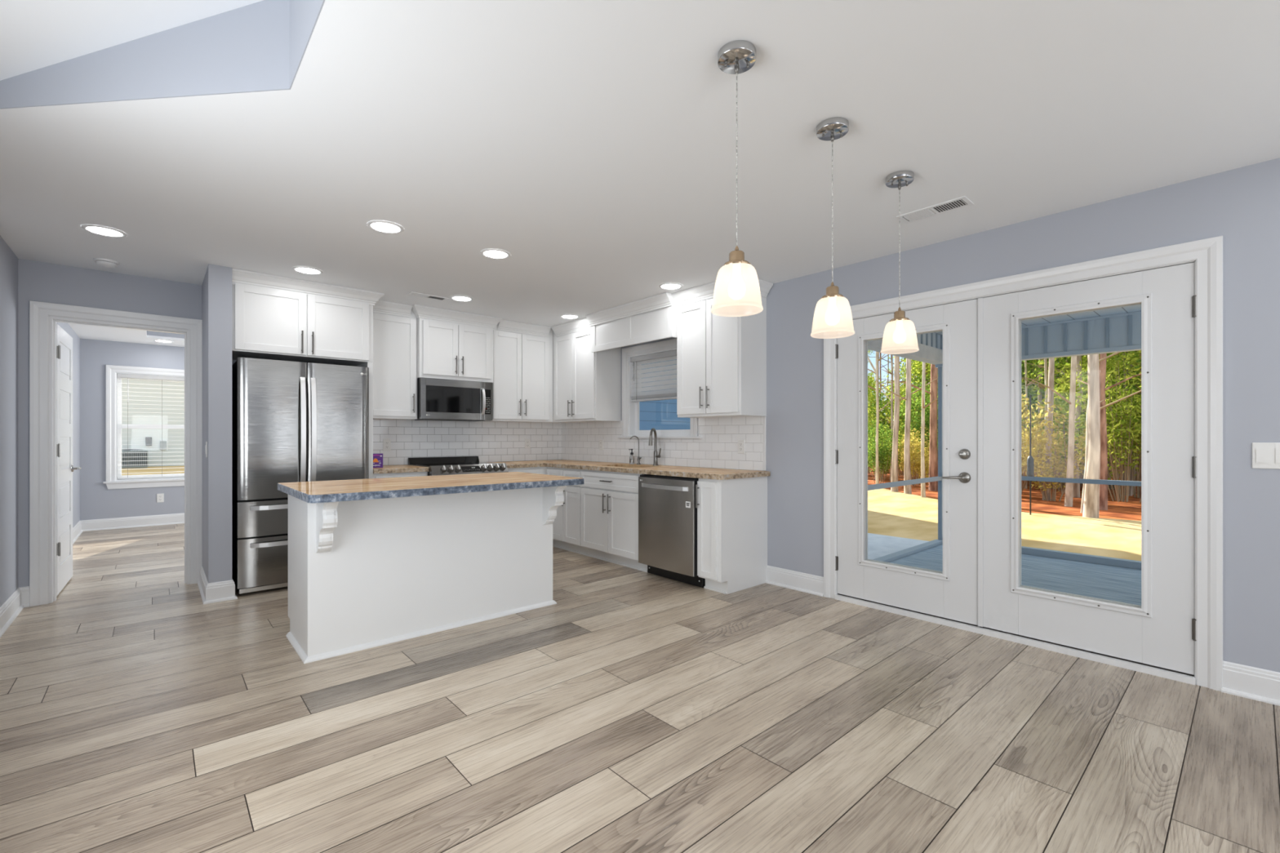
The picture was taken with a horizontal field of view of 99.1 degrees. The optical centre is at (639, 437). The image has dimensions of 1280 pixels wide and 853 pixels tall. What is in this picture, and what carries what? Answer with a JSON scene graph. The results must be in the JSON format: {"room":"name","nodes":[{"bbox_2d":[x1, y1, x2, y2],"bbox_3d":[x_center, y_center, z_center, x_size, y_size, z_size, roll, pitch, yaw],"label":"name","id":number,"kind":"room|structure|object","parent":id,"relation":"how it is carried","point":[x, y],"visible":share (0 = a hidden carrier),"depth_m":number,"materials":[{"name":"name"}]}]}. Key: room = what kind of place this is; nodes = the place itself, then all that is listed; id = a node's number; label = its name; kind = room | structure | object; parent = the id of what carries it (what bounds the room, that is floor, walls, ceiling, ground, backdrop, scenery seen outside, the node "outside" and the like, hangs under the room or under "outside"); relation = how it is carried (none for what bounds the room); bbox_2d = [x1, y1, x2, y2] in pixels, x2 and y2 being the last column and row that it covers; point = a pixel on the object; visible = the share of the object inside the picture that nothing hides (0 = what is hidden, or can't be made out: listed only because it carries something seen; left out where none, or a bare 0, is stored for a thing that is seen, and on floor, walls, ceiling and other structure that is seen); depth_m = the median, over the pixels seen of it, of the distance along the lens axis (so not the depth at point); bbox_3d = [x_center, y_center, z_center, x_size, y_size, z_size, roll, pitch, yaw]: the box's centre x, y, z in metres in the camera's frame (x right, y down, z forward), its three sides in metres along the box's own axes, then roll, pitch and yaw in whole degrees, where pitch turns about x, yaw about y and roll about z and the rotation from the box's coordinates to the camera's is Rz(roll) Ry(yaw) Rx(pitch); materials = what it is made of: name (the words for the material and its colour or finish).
{"room":"kitchen","nodes":[
{"label":"kitchen","id":0,"kind":"room"},
{"bbox_2d":[0,235,79,607],"bbox_3d":[-2.579,-0.039,1.716,0.140,2.460,13.990,0,0,-42],"label":"wall","id":1,"kind":"structure","parent":0,"point":[8,260],"depth_m":3.60,"materials":[{"name":"grey paint"}]},
{"bbox_2d":[0,587,23,638],"bbox_3d":[-1.105,1.121,0.183,0.030,0.140,9.740,0,0,-42],"label":"baseboard","id":2,"kind":"structure","parent":1,"relation":"attached to","point":[10,610],"depth_m":3.52,"materials":[{"name":"white paint"}]},
{"bbox_2d":[56,324,81,595],"bbox_3d":[-4.586,0.168,4.321,0.155,2.022,0.781,0,0,-39],"label":"door","id":3,"kind":"structure","parent":1,"relation":"in","point":[65,468],"depth_m":4.29,"materials":[{"name":"white paint"}]},
{"bbox_2d":[29,300,202,606],"bbox_3d":[-3.986,0.115,4.214,0.960,2.152,0.164,0,0,-42],"label":"door frame","id":4,"kind":"structure","parent":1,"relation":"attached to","point":[39,312],"depth_m":3.96,"materials":[{"name":"white paint"}]},
{"bbox_2d":[17,258,201,587],"bbox_3d":[-3.968,-0.029,4.247,1.140,2.440,0.140,0,0,-42],"label":"wall","id":5,"kind":"structure","parent":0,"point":[40,282],"depth_m":3.96,"materials":[{"name":"grey paint"}]},
{"bbox_2d":[0,0,262,80],"bbox_3d":[0.039,-1.460,-0.306,1.132,0.390,7.490,0,0,-42],"label":"ceiling","id":6,"kind":"structure","parent":0,"point":[35,34],"depth_m":1.92,"materials":[{"name":"white paint"}]},
{"bbox_2d":[80,338,184,520],"bbox_3d":[-5.656,-0.029,8.243,3.920,2.440,0.140,0,0,-42],"label":"wall","id":7,"kind":"structure","parent":0,"point":[97,501],"depth_m":7.03,"materials":[{"name":"grey paint"}]},
{"bbox_2d":[72,513,184,544],"bbox_3d":[-4.292,1.121,6.706,3.920,0.140,3.970,0,0,-42],"label":"baseboard","id":8,"kind":"structure","parent":7,"relation":"attached to","point":[82,526],"depth_m":7.16,"materials":[{"name":"white paint"}]},
{"bbox_2d":[102,372,184,488],"bbox_3d":[-6.521,-0.086,7.446,1.143,1.515,0.185,0,0,-42],"label":"window","id":9,"kind":"structure","parent":7,"relation":"in","point":[120,483],"depth_m":7.22,"materials":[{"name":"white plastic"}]},
{"bbox_2d":[117,373,184,478],"bbox_3d":[-6.508,-0.144,7.432,0.881,1.371,0.073,0,0,-42],"label":"window blind","id":10,"kind":"object","parent":9,"relation":"attached to","point":[119,375],"visible":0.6,"depth_m":7.35,"materials":[{"name":"white plastic"}]},
{"bbox_2d":[106,364,184,481],"bbox_3d":[-6.482,-0.181,7.401,1.093,1.505,0.024,0,0,-42],"label":"trim","id":11,"kind":"structure","parent":7,"relation":"attached to","point":[111,370],"depth_m":7.08,"materials":[{"name":"white paint"}]},
{"bbox_2d":[0,0,324,109],"bbox_3d":[0.322,-1.479,0.033,7.570,0.460,0.918,0,0,40],"label":"ceiling recess side","id":12,"kind":"structure","parent":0,"point":[261,46],"depth_m":1.99,"materials":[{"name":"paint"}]},
{"bbox_2d":[201,263,231,582],"bbox_3d":[-3.301,-0.029,4.250,0.137,2.440,0.740,0,0,-42],"label":"wall column","id":13,"kind":"structure","parent":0,"point":[216,286],"depth_m":3.98,"materials":[{"name":"grey paint"}]},
{"bbox_2d":[197,565,237,604],"bbox_3d":[-3.291,1.121,4.239,0.197,0.140,0.770,0,0,-42],"label":"baseboard","id":14,"kind":"structure","parent":13,"relation":"attached to","point":[222,591],"depth_m":3.97,"materials":[{"name":"white paint"}]},
{"bbox_2d":[0,523,1279,852],"bbox_3d":[-0.805,1.192,3.209,4.735,0.002,13.870,0,0,-42],"label":"floor","id":15,"kind":"structure","parent":0,"point":[635,711],"depth_m":2.22,"materials":[{"name":"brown wood"}]},
{"bbox_2d":[231,356,368,594],"bbox_3d":[-2.840,0.293,4.564,0.904,1.795,0.723,0,0,-42],"label":"refrigerator","id":16,"kind":"object","parent":15,"relation":"on","point":[292,421],"visible":0.68,"depth_m":4.23,"materials":[{"name":"silver metal"}]},
{"bbox_2d":[231,268,384,478],"bbox_3d":[-2.838,-0.028,4.633,1.060,2.438,0.682,0,0,-42],"label":"upper cabinet","id":17,"kind":"object","parent":15,"relation":"on","point":[274,317],"visible":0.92,"depth_m":4.38,"materials":[{"name":"white paint"}]},
{"bbox_2d":[373,471,427,478],"bbox_3d":[-2.327,0.754,5.104,0.474,0.874,0.655,0,0,-42],"label":"base cabinet","id":18,"kind":"object","parent":15,"relation":"on","point":[413,473],"visible":0.09,"depth_m":4.88,"materials":[{"name":"white paint"}]},
{"bbox_2d":[373,464,429,473],"bbox_3d":[-2.330,0.296,5.109,0.473,0.039,0.626,0,0,-42],"label":"countertop","id":19,"kind":"structure","parent":18,"relation":"on","point":[403,468],"depth_m":4.91,"materials":[{"name":"stone"}]},
{"bbox_2d":[285,485,566,663],"bbox_3d":[-1.335,0.754,3.559,1.563,0.874,0.844,0,0,-42],"label":"kitchen island","id":20,"kind":"object","parent":15,"relation":"on","point":[363,574],"visible":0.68,"depth_m":3.26,"materials":[{"name":"white paint"}]},
{"bbox_2d":[277,471,584,502],"bbox_3d":[-1.280,0.296,3.492,1.624,0.039,0.947,0,0,-42],"label":"island countertop","id":21,"kind":"structure","parent":20,"relation":"on","point":[334,491],"depth_m":3.21,"materials":[{"name":"stone"}]},
{"bbox_2d":[406,456,508,475],"bbox_3d":[-1.823,0.699,5.472,0.760,0.985,0.719,0,0,-42],"label":"range","id":22,"kind":"object","parent":15,"relation":"on","point":[451,465],"visible":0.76,"depth_m":5.39,"materials":[{"name":"black metal"}]},
{"bbox_2d":[408,462,498,466],"bbox_3d":[-1.837,0.272,5.489,0.758,0.008,0.560,0,0,-42],"label":"cooktop","id":23,"kind":"object","parent":22,"relation":"in","point":[415,464],"depth_m":5.46,"materials":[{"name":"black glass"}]},
{"bbox_2d":[507,466,546,474],"bbox_3d":[-1.382,0.754,5.942,0.516,0.874,0.655,0,0,-42],"label":"base cabinet","id":24,"kind":"object","parent":15,"relation":"on","point":[540,470],"visible":0.09,"depth_m":5.77,"materials":[{"name":"white paint"}]},
{"bbox_2d":[546,466,588,555],"bbox_3d":[-0.792,0.754,6.068,0.639,0.874,1.237,0,0,-42],"label":"base cabinet","id":25,"kind":"object","parent":15,"relation":"on","point":[566,523],"visible":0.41,"depth_m":5.59,"materials":[{"name":"white paint"}]},
{"bbox_2d":[488,459,769,479],"bbox_3d":[-0.363,0.296,5.228,1.092,0.039,3.059,0,0,-42],"label":"countertop","id":26,"kind":"structure","parent":25,"relation":"on","point":[664,470],"depth_m":4.89,"materials":[{"name":"stone"}]},
{"bbox_2d":[648,427,661,465],"bbox_3d":[0.149,0.094,5.269,0.091,0.366,0.213,0,0,15],"label":"kitchen faucet","id":27,"kind":"object","parent":26,"relation":"on","point":[656,455],"visible":1,"depth_m":5.33,"materials":[{"name":"grey metal"}]},
{"bbox_2d":[580,469,647,572],"bbox_3d":[-0.085,0.754,5.270,0.639,0.874,0.893,0,0,-42],"label":"base cabinet","id":28,"kind":"object","parent":15,"relation":"on","point":[609,500],"visible":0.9,"depth_m":5.06,"materials":[{"name":"white paint"}]},
{"bbox_2d":[638,474,705,587],"bbox_3d":[0.403,0.755,4.653,0.621,0.864,0.650,0,0,-42],"label":"dishwasher","id":29,"kind":"object","parent":15,"relation":"on","point":[668,511],"visible":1,"depth_m":4.43,"materials":[{"name":"silver metal"}]},
{"bbox_2d":[695,475,767,594],"bbox_3d":[0.730,0.754,4.352,0.639,0.874,0.231,0,0,-42],"label":"base cabinet","id":30,"kind":"object","parent":15,"relation":"on","point":[732,513],"visible":0.9,"depth_m":4.22,"materials":[{"name":"white paint"}]},
{"bbox_2d":[0,0,1279,346],"bbox_3d":[-0.811,-1.404,3.224,4.545,0.310,13.900,0,0,-42],"label":"ceiling","id":31,"kind":"structure","parent":0,"point":[592,144],"depth_m":2.31,"materials":[{"name":"white paint"}]},
{"bbox_2d":[80,224,127,237],"bbox_3d":[-3.240,-1.246,3.302,0.200,0.006,0.200,0,0,-42],"label":"recessed light","id":32,"kind":"object","parent":31,"relation":"in","point":[98,229],"visible":1,"depth_m":3.29,"materials":[{"name":"white plastic"}]},
{"bbox_2d":[366,220,404,233],"bbox_3d":[-1.509,-1.246,3.238,0.200,0.006,0.200,0,0,-42],"label":"recessed light","id":33,"kind":"object","parent":31,"relation":"in","point":[383,226],"visible":1,"depth_m":3.23,"materials":[{"name":"white plastic"}]},
{"bbox_2d":[480,248,511,258],"bbox_3d":[-0.982,-1.246,3.712,0.200,0.006,0.200,0,0,-42],"label":"recessed light","id":34,"kind":"object","parent":31,"relation":"in","point":[490,253],"visible":1,"depth_m":3.70,"materials":[{"name":"white"}]},
{"bbox_2d":[711,40,763,316],"bbox_3d":[0.315,-0.829,1.777,0.168,0.838,0.168,0,0,37],"label":"pendant light","id":35,"kind":"object","parent":31,"relation":"hanging from","point":[736,293],"visible":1,"depth_m":1.73,"materials":[{"name":"white glass"}]},
{"bbox_2d":[810,116,854,338],"bbox_3d":[0.772,-0.829,2.189,0.168,0.838,0.168,0,0,37],"label":"pendant light","id":36,"kind":"object","parent":31,"relation":"hanging from","point":[833,317],"visible":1,"depth_m":2.15,"materials":[{"name":"beige glass"}]},
{"bbox_2d":[880,170,919,354],"bbox_3d":[1.244,-0.829,2.614,0.168,0.838,0.168,0,0,-30],"label":"pendant light","id":37,"kind":"object","parent":31,"relation":"hanging from","point":[900,335],"visible":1,"depth_m":2.58,"materials":[{"name":"beige glass"}]},
{"bbox_2d":[896,195,974,223],"bbox_3d":[1.617,-1.246,2.999,0.145,0.006,0.350,0,0,-42],"label":"ceiling vent","id":38,"kind":"object","parent":31,"relation":"in","point":[960,202],"visible":0.99,"depth_m":2.99,"materials":[{"name":"white plastic"}]},
{"bbox_2d":[867,533,928,559],"bbox_3d":[0.878,1.441,7.565,3.565,0.200,5.049,0,0,-42],"label":"floor","id":39,"kind":"structure","parent":0,"point":[878,545],"depth_m":6.85,"materials":[{"name":"concrete"}]},
{"bbox_2d":[621,157,1279,672],"bbox_3d":[2.284,-0.029,3.189,0.140,2.440,9.740,0,0,-42],"label":"wall","id":40,"kind":"structure","parent":0,"point":[1241,205],"depth_m":2.75,"materials":[{"name":"grey paint"}]},
{"bbox_2d":[545,317,621,422],"bbox_3d":[-0.738,-0.711,6.183,0.407,1.074,1.149,0,0,-42],"label":"upper cabinet","id":41,"kind":"object","parent":40,"relation":"attached to","point":[587,384],"visible":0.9,"depth_m":5.86,"materials":[{"name":"white paint"}]},
{"bbox_2d":[622,338,697,436],"bbox_3d":[0.172,-0.479,5.446,0.024,0.940,1.080,0,0,-42],"label":"trim","id":42,"kind":"structure","parent":40,"relation":"attached to","point":[669,344],"depth_m":5.76,"materials":[{"name":"white paint"}]},
{"bbox_2d":[617,348,702,438],"bbox_3d":[0.220,-0.423,5.489,0.176,0.872,1.190,0,0,-42],"label":"window","id":43,"kind":"structure","parent":40,"relation":"in","point":[633,407],"depth_m":5.78,"materials":[{"name":"white plastic"}]},
{"bbox_2d":[630,350,676,402],"bbox_3d":[0.202,-0.610,5.473,0.074,0.471,0.868,0,0,-42],"label":"window blind","id":44,"kind":"object","parent":43,"relation":"attached to","point":[650,395],"visible":0.66,"depth_m":5.53,"materials":[{"name":"white plastic"}]},
{"bbox_2d":[561,416,765,471],"bbox_3d":[0.035,0.052,5.612,0.010,0.467,3.014,0,0,-42],"label":"tile backsplash","id":45,"kind":"structure","parent":40,"relation":"attached to","point":[717,447],"depth_m":5.15,"materials":[{"name":"white tile"}]},
{"bbox_2d":[671,279,773,417],"bbox_3d":[0.681,-0.711,4.583,0.407,1.074,0.767,0,0,-42],"label":"upper cabinet","id":46,"kind":"object","parent":40,"relation":"attached to","point":[722,361],"visible":0.88,"depth_m":4.46,"materials":[{"name":"white paint"}]},
{"bbox_2d":[585,292,676,352],"bbox_3d":[-0.114,-1.061,5.179,0.136,0.374,1.178,0,0,-42],"label":"window valance","id":47,"kind":"object","parent":46,"relation":"attached to","point":[654,317],"visible":0.99,"depth_m":5.10,"materials":[{"name":"white paint"}]},
{"bbox_2d":[765,565,823,596],"bbox_3d":[1.203,1.121,4.279,0.030,0.140,0.525,0,0,-42],"label":"baseboard","id":48,"kind":"structure","parent":40,"relation":"attached to","point":[788,579],"depth_m":4.26,"materials":[{"name":"white paint"}]},
{"bbox_2d":[835,298,977,626],"bbox_3d":[1.759,0.157,3.689,0.117,2.007,0.930,0,0,-40],"label":"door","id":49,"kind":"structure","parent":40,"relation":"in","point":[951,593],"depth_m":3.53,"materials":[{"name":"white paint"}]},
{"bbox_2d":[835,594,1195,684],"bbox_3d":[2.121,1.175,3.379,0.192,0.031,1.860,0,0,-42],"label":"threshold","id":50,"kind":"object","parent":40,"relation":"attached to","point":[1178,677],"depth_m":3.10,"materials":[{"name":"white paint"}]},
{"bbox_2d":[823,235,1222,691],"bbox_3d":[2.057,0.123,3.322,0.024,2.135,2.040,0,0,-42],"label":"trim","id":51,"kind":"structure","parent":40,"relation":"attached to","point":[1207,253],"depth_m":2.62,"materials":[{"name":"white paint"}]},
{"bbox_2d":[977,262,1195,676],"bbox_3d":[2.394,0.157,2.997,0.074,2.007,0.940,0,0,-42],"label":"door","id":52,"kind":"structure","parent":40,"relation":"in","point":[1160,633],"depth_m":2.84,"materials":[{"name":"white paint"}]},
{"bbox_2d":[1221,660,1279,706],"bbox_3d":[4.090,1.121,1.025,0.030,0.140,4.105,0,0,-42],"label":"baseboard","id":53,"kind":"structure","parent":40,"relation":"attached to","point":[1258,684],"depth_m":2.49,"materials":[{"name":"white paint"}]},
{"bbox_2d":[1252,442,1279,469],"bbox_3d":[2.838,0.083,2.452,0.010,0.118,0.116,0,0,-42],"label":"light switch","id":54,"kind":"object","parent":40,"relation":"attached to","point":[1264,455],"visible":1,"depth_m":2.46,"materials":[{"name":"white plastic"}]},
{"bbox_2d":[867,488,1141,560],"bbox_3d":[1.666,1.506,21.530,16.930,0.030,90.000,0,0,-42],"label":"lawn","id":55,"kind":"structure","parent":0,"point":[897,514],"depth_m":9.05,"materials":[{"name":"yellow plant"}]},
{"bbox_2d":[639,359,689,430],"bbox_3d":[-0.476,-1.499,12.745,8.395,6.020,5.100,0,0,-42],"label":"house wing","id":56,"kind":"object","parent":55,"relation":"on","point":[660,415],"visible":0.03,"depth_m":10.65,"materials":[{"name":"blue"}]},
{"bbox_2d":[867,351,892,484],"bbox_3d":[6.831,-3.569,15.604,3.246,10.204,3.410,0,0,-42],"label":"tree","id":57,"kind":"object","parent":55,"relation":"on","point":[875,371],"visible":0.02,"depth_m":15.76,"materials":[{"name":"brown plant"}]},
{"bbox_2d":[870,358,911,493],"bbox_3d":[6.950,-4.060,14.179,3.240,11.186,3.517,0,0,-42],"label":"tree","id":58,"kind":"object","parent":55,"relation":"on","point":[907,489],"visible":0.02,"depth_m":14.41,"materials":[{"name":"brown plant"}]},
{"bbox_2d":[890,355,937,492],"bbox_3d":[7.194,-3.996,14.965,3.260,11.057,3.634,0,0,-4],"label":"tree","id":59,"kind":"object","parent":55,"relation":"on","point":[896,411],"visible":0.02,"depth_m":14.91,"materials":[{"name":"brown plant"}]},
{"bbox_2d":[920,362,937,497],"bbox_3d":[7.015,-3.545,13.468,3.663,10.156,3.192,0,0,-42],"label":"tree","id":60,"kind":"object","parent":55,"relation":"on","point":[923,406],"visible":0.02,"depth_m":13.55,"materials":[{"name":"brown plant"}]},
{"bbox_2d":[1026,395,1034,515],"bbox_3d":[7.521,0.346,10.509,0.110,2.310,0.110,0,0,-42],"label":"bird feeder","id":61,"kind":"object","parent":55,"relation":"on","point":[1030,460],"visible":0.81,"depth_m":10.50,"materials":[{"name":"black plastic"}]},
{"bbox_2d":[888,543,1141,605],"bbox_3d":[4.449,1.379,3.246,3.175,0.265,6.150,0,0,-42],"label":"floor","id":62,"kind":"structure","parent":0,"point":[1117,584],"depth_m":4.93,"materials":[{"name":"blue wood"}]},
{"bbox_2d":[867,311,1141,569],"bbox_3d":[4.374,0.032,3.293,3.125,2.429,5.920,0,0,-42],"label":"frame","id":63,"kind":"object","parent":62,"relation":"on","point":[1121,332],"visible":0.29,"depth_m":5.55,"materials":[{"name":"blue paint"}]},
{"bbox_2d":[933,304,1141,335],"bbox_3d":[4.470,-1.216,3.411,3.425,0.065,6.370,0,0,-42],"label":"ceiling","id":64,"kind":"structure","parent":0,"point":[1134,308],"depth_m":5.30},
{"bbox_3d":[-2.261,-0.029,5.694,3.335,2.440,0.140,0,0,-42],"label":"wall","id":65,"kind":"structure","parent":0,"visible":0},
{"bbox_2d":[373,300,417,420],"bbox_3d":[-2.410,-0.711,5.199,0.474,1.074,0.402,0,0,-42],"label":"upper cabinet","id":66,"kind":"object","parent":65,"relation":"attached to","point":[394,324],"visible":0.66,"depth_m":5.10,"materials":[{"name":"white paint"}]},
{"bbox_2d":[411,304,502,382],"bbox_3d":[-1.929,-0.911,5.590,0.906,0.674,0.457,0,0,-42],"label":"upper cabinet","id":67,"kind":"object","parent":65,"relation":"attached to","point":[452,344],"visible":0.98,"depth_m":5.43,"materials":[{"name":"white paint"}]},
{"bbox_2d":[414,377,492,421],"bbox_3d":[-1.932,-0.370,5.578,0.738,0.402,0.451,0,0,-42],"label":"microwave","id":68,"kind":"object","parent":67,"relation":"attached to","point":[437,399],"visible":0.99,"depth_m":5.42,"materials":[{"name":"silver metal"}]},
{"bbox_2d":[373,419,561,465],"bbox_3d":[-1.844,0.052,5.965,2.335,0.467,0.008,0,0,-42],"label":"tile backsplash","id":69,"kind":"structure","parent":65,"relation":"attached to","point":[491,442],"depth_m":5.92,"materials":[{"name":"white tile"}]},
{"bbox_2d":[484,319,552,422],"bbox_3d":[-1.375,-0.711,6.118,0.766,1.074,0.402,0,0,-42],"label":"upper cabinet","id":70,"kind":"object","parent":65,"relation":"attached to","point":[522,383],"visible":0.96,"depth_m":5.99,"materials":[{"name":"white paint"}]},
{"label":"outside","id":71,"kind":"structure","parent":0,"visible":0},
{"bbox_2d":[867,454,1141,520],"bbox_3d":[32.778,1.526,62.503,108.000,0.001,130.000,0,0,-42],"label":"ground","id":72,"kind":"structure","parent":71,"point":[1131,509],"depth_m":12.62,"materials":[{"name":"brown soil"}]},
{"bbox_2d":[867,418,902,483],"bbox_3d":[7.874,0.455,18.286,1.592,2.158,1.298,0,0,16],"label":"shrub","id":73,"kind":"object","parent":72,"relation":"on","point":[872,455],"visible":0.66,"depth_m":18.15,"materials":[{"name":"green plant"}]},
{"bbox_2d":[867,369,904,473],"bbox_3d":[9.486,-0.658,23.030,2.462,4.385,3.021,0,0,-11],"label":"shrub","id":74,"kind":"object","parent":72,"relation":"on","point":[871,397],"visible":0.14,"depth_m":22.61,"materials":[{"name":"green plant"}]},
{"bbox_2d":[867,389,905,448],"bbox_3d":[10.951,-0.484,25.681,2.980,4.040,2.430,0,0,-11],"label":"shrub","id":75,"kind":"object","parent":72,"relation":"on","point":[881,403],"visible":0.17,"depth_m":25.39,"materials":[{"name":"green plant"}]},
{"bbox_2d":[879,355,902,480],"bbox_3d":[8.851,-2.526,18.986,3.218,8.118,2.992,0,0,27],"label":"tree","id":76,"kind":"object","parent":72,"relation":"on","point":[891,356],"visible":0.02,"depth_m":18.97,"materials":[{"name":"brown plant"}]},
{"bbox_2d":[874,364,937,491],"bbox_3d":[8.383,-4.396,15.655,3.688,11.863,3.585,0,0,-42],"label":"tree","id":77,"kind":"object","parent":72,"relation":"on","point":[933,455],"visible":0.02,"depth_m":15.48,"materials":[{"name":"brown wood"}]},
{"bbox_2d":[881,358,930,444],"bbox_3d":[12.575,-1.096,24.887,2.956,5.264,3.626,0,0,33],"label":"shrub","id":78,"kind":"object","parent":72,"relation":"on","point":[904,386],"visible":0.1,"depth_m":25.00,"materials":[{"name":"green plant"}]},
{"bbox_2d":[882,355,930,471],"bbox_3d":[12.482,-1.377,23.811,3.272,5.827,4.015,0,0,19],"label":"shrub","id":79,"kind":"object","parent":72,"relation":"on","point":[919,371],"visible":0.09,"depth_m":23.71,"materials":[{"name":"green plant"}]},
{"bbox_2d":[897,428,929,485],"bbox_3d":[8.630,0.617,17.308,1.197,1.835,1.381,0,0,-23],"label":"shrub","id":80,"kind":"object","parent":72,"relation":"on","point":[915,464],"visible":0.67,"depth_m":17.09,"materials":[{"name":"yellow plant"}]},
{"bbox_2d":[893,373,937,477],"bbox_3d":[10.827,-0.471,20.632,2.960,4.013,2.414,0,0,3],"label":"shrub","id":81,"kind":"object","parent":72,"relation":"on","point":[914,405],"visible":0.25,"depth_m":20.36,"materials":[{"name":"green plant"}]},
{"bbox_2d":[1021,390,1060,475],"bbox_3d":[10.840,-0.172,16.298,2.229,3.419,2.573,0,0,-25],"label":"shrub","id":82,"kind":"object","parent":72,"relation":"on","point":[1024,414],"visible":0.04,"depth_m":15.66,"materials":[{"name":"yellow plant"}]},
{"bbox_2d":[1021,395,1066,493],"bbox_3d":[9.652,0.232,13.988,1.962,2.608,1.700,0,0,34],"label":"shrub","id":83,"kind":"object","parent":72,"relation":"on","point":[1037,425],"visible":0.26,"depth_m":13.46,"materials":[{"name":"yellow plant"}]},
{"bbox_2d":[1042,357,1054,500],"bbox_3d":[10.028,-4.038,12.515,3.256,11.145,3.288,0,0,13],"label":"tree","id":84,"kind":"object","parent":72,"relation":"on","point":[1051,361],"visible":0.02,"depth_m":13.17,"materials":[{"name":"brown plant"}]},
{"bbox_2d":[1026,355,1076,506],"bbox_3d":[9.823,-3.391,11.738,3.780,9.851,3.491,0,0,-42],"label":"tree","id":85,"kind":"object","parent":72,"relation":"on","point":[1069,474],"visible":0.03,"depth_m":12.00,"materials":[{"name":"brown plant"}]},
{"bbox_2d":[1021,358,1085,468],"bbox_3d":[11.178,-2.786,14.882,3.175,8.636,2.890,0,0,15],"label":"tree","id":86,"kind":"object","parent":72,"relation":"on","point":[1045,359],"visible":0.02,"depth_m":15.10,"materials":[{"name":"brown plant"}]},
{"bbox_2d":[1021,414,1086,501],"bbox_3d":[9.951,0.495,13.058,1.564,2.079,1.356,0,0,4],"label":"shrub","id":87,"kind":"object","parent":72,"relation":"on","point":[1058,468],"visible":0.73,"depth_m":12.98,"materials":[{"name":"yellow plant"}]},
{"bbox_2d":[1021,404,1087,488],"bbox_3d":[12.318,0.162,16.256,2.463,2.753,2.194,0,0,-2],"label":"shrub","id":88,"kind":"object","parent":72,"relation":"on","point":[1043,428],"visible":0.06,"depth_m":16.04,"materials":[{"name":"green plant"}]},
{"bbox_2d":[1072,355,1082,497],"bbox_3d":[11.205,-4.261,13.909,4.594,11.589,4.271,0,0,-31],"label":"tree","id":89,"kind":"object","parent":72,"relation":"on","point":[1076,494],"visible":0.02,"depth_m":13.81,"materials":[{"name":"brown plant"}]},
{"bbox_2d":[1021,351,1140,493],"bbox_3d":[12.088,-1.393,14.906,3.290,5.859,4.036,0,0,32],"label":"shrub","id":90,"kind":"object","parent":72,"relation":"on","point":[1067,391],"visible":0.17,"depth_m":14.98,"materials":[{"name":"green plant"}]},
{"bbox_2d":[1021,355,1140,487],"bbox_3d":[12.921,-1.152,16.560,3.235,5.378,3.966,0,0,0],"label":"shrub","id":91,"kind":"object","parent":72,"relation":"on","point":[1065,359],"visible":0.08,"depth_m":16.70,"materials":[{"name":"green plant"}]},
{"bbox_2d":[1030,351,1139,489],"bbox_3d":[13.604,-2.671,16.321,5.800,8.418,4.727,0,0,-39],"label":"shrub","id":92,"kind":"object","parent":72,"relation":"on","point":[1060,358],"visible":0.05,"depth_m":16.08,"materials":[{"name":"green plant"}]},
{"bbox_2d":[1082,354,1100,518],"bbox_3d":[8.482,-4.468,10.091,3.256,12.007,3.436,0,0,-42],"label":"tree","id":93,"kind":"object","parent":72,"relation":"on","point":[1091,493],"visible":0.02,"depth_m":10.09,"materials":[{"name":"grey plant"}]},
{"bbox_2d":[1053,350,1141,502],"bbox_3d":[11.465,-0.710,13.151,3.093,4.489,2.521,0,0,0],"label":"tree","id":94,"kind":"object","parent":72,"relation":"on","point":[1116,431],"visible":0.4,"depth_m":13.00,"materials":[{"name":"green plant"}]},
{"bbox_2d":[1053,350,1141,497],"bbox_3d":[12.801,-0.887,13.828,2.720,4.844,3.337,0,0,-12],"label":"shrub","id":95,"kind":"object","parent":72,"relation":"on","point":[1135,443],"visible":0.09,"depth_m":13.90,"materials":[{"name":"green plant"}]},
{"bbox_2d":[1078,353,1141,510],"bbox_3d":[9.799,-4.037,11.290,3.898,11.139,2.915,0,0,-42],"label":"tree","id":96,"kind":"object","parent":72,"relation":"on","point":[1104,448],"visible":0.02,"depth_m":11.44,"materials":[{"name":"brown wood"}]},
{"bbox_2d":[1080,351,1141,513],"bbox_3d":[9.275,-3.021,10.756,3.399,9.110,3.436,0,0,-42],"label":"tree","id":97,"kind":"object","parent":72,"relation":"on","point":[1115,353],"visible":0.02,"depth_m":10.94,"materials":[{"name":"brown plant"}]},
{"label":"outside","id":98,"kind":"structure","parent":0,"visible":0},
{"bbox_2d":[121,466,184,475],"bbox_3d":[-35.541,1.521,15.250,47.070,0.001,50.010,0,0,-42],"label":"lawn","id":99,"kind":"structure","parent":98,"point":[177,469],"depth_m":24.90,"materials":[{"name":"beige plant"}]},
{"bbox_2d":[121,448,147,468],"bbox_3d":[-25.167,1.051,27.048,1.150,0.920,0.930,0,0,-42],"label":"air conditioner","id":100,"kind":"object","parent":99,"relation":"on","point":[132,453],"visible":0.71,"depth_m":26.76,"materials":[{"name":"grey"}]},
{"bbox_2d":[121,377,184,466],"bbox_3d":[-26.004,-2.444,33.076,24.000,7.930,9.200,0,0,-42],"label":"house","id":101,"kind":"structure","parent":99,"relation":"on","point":[138,438],"depth_m":28.39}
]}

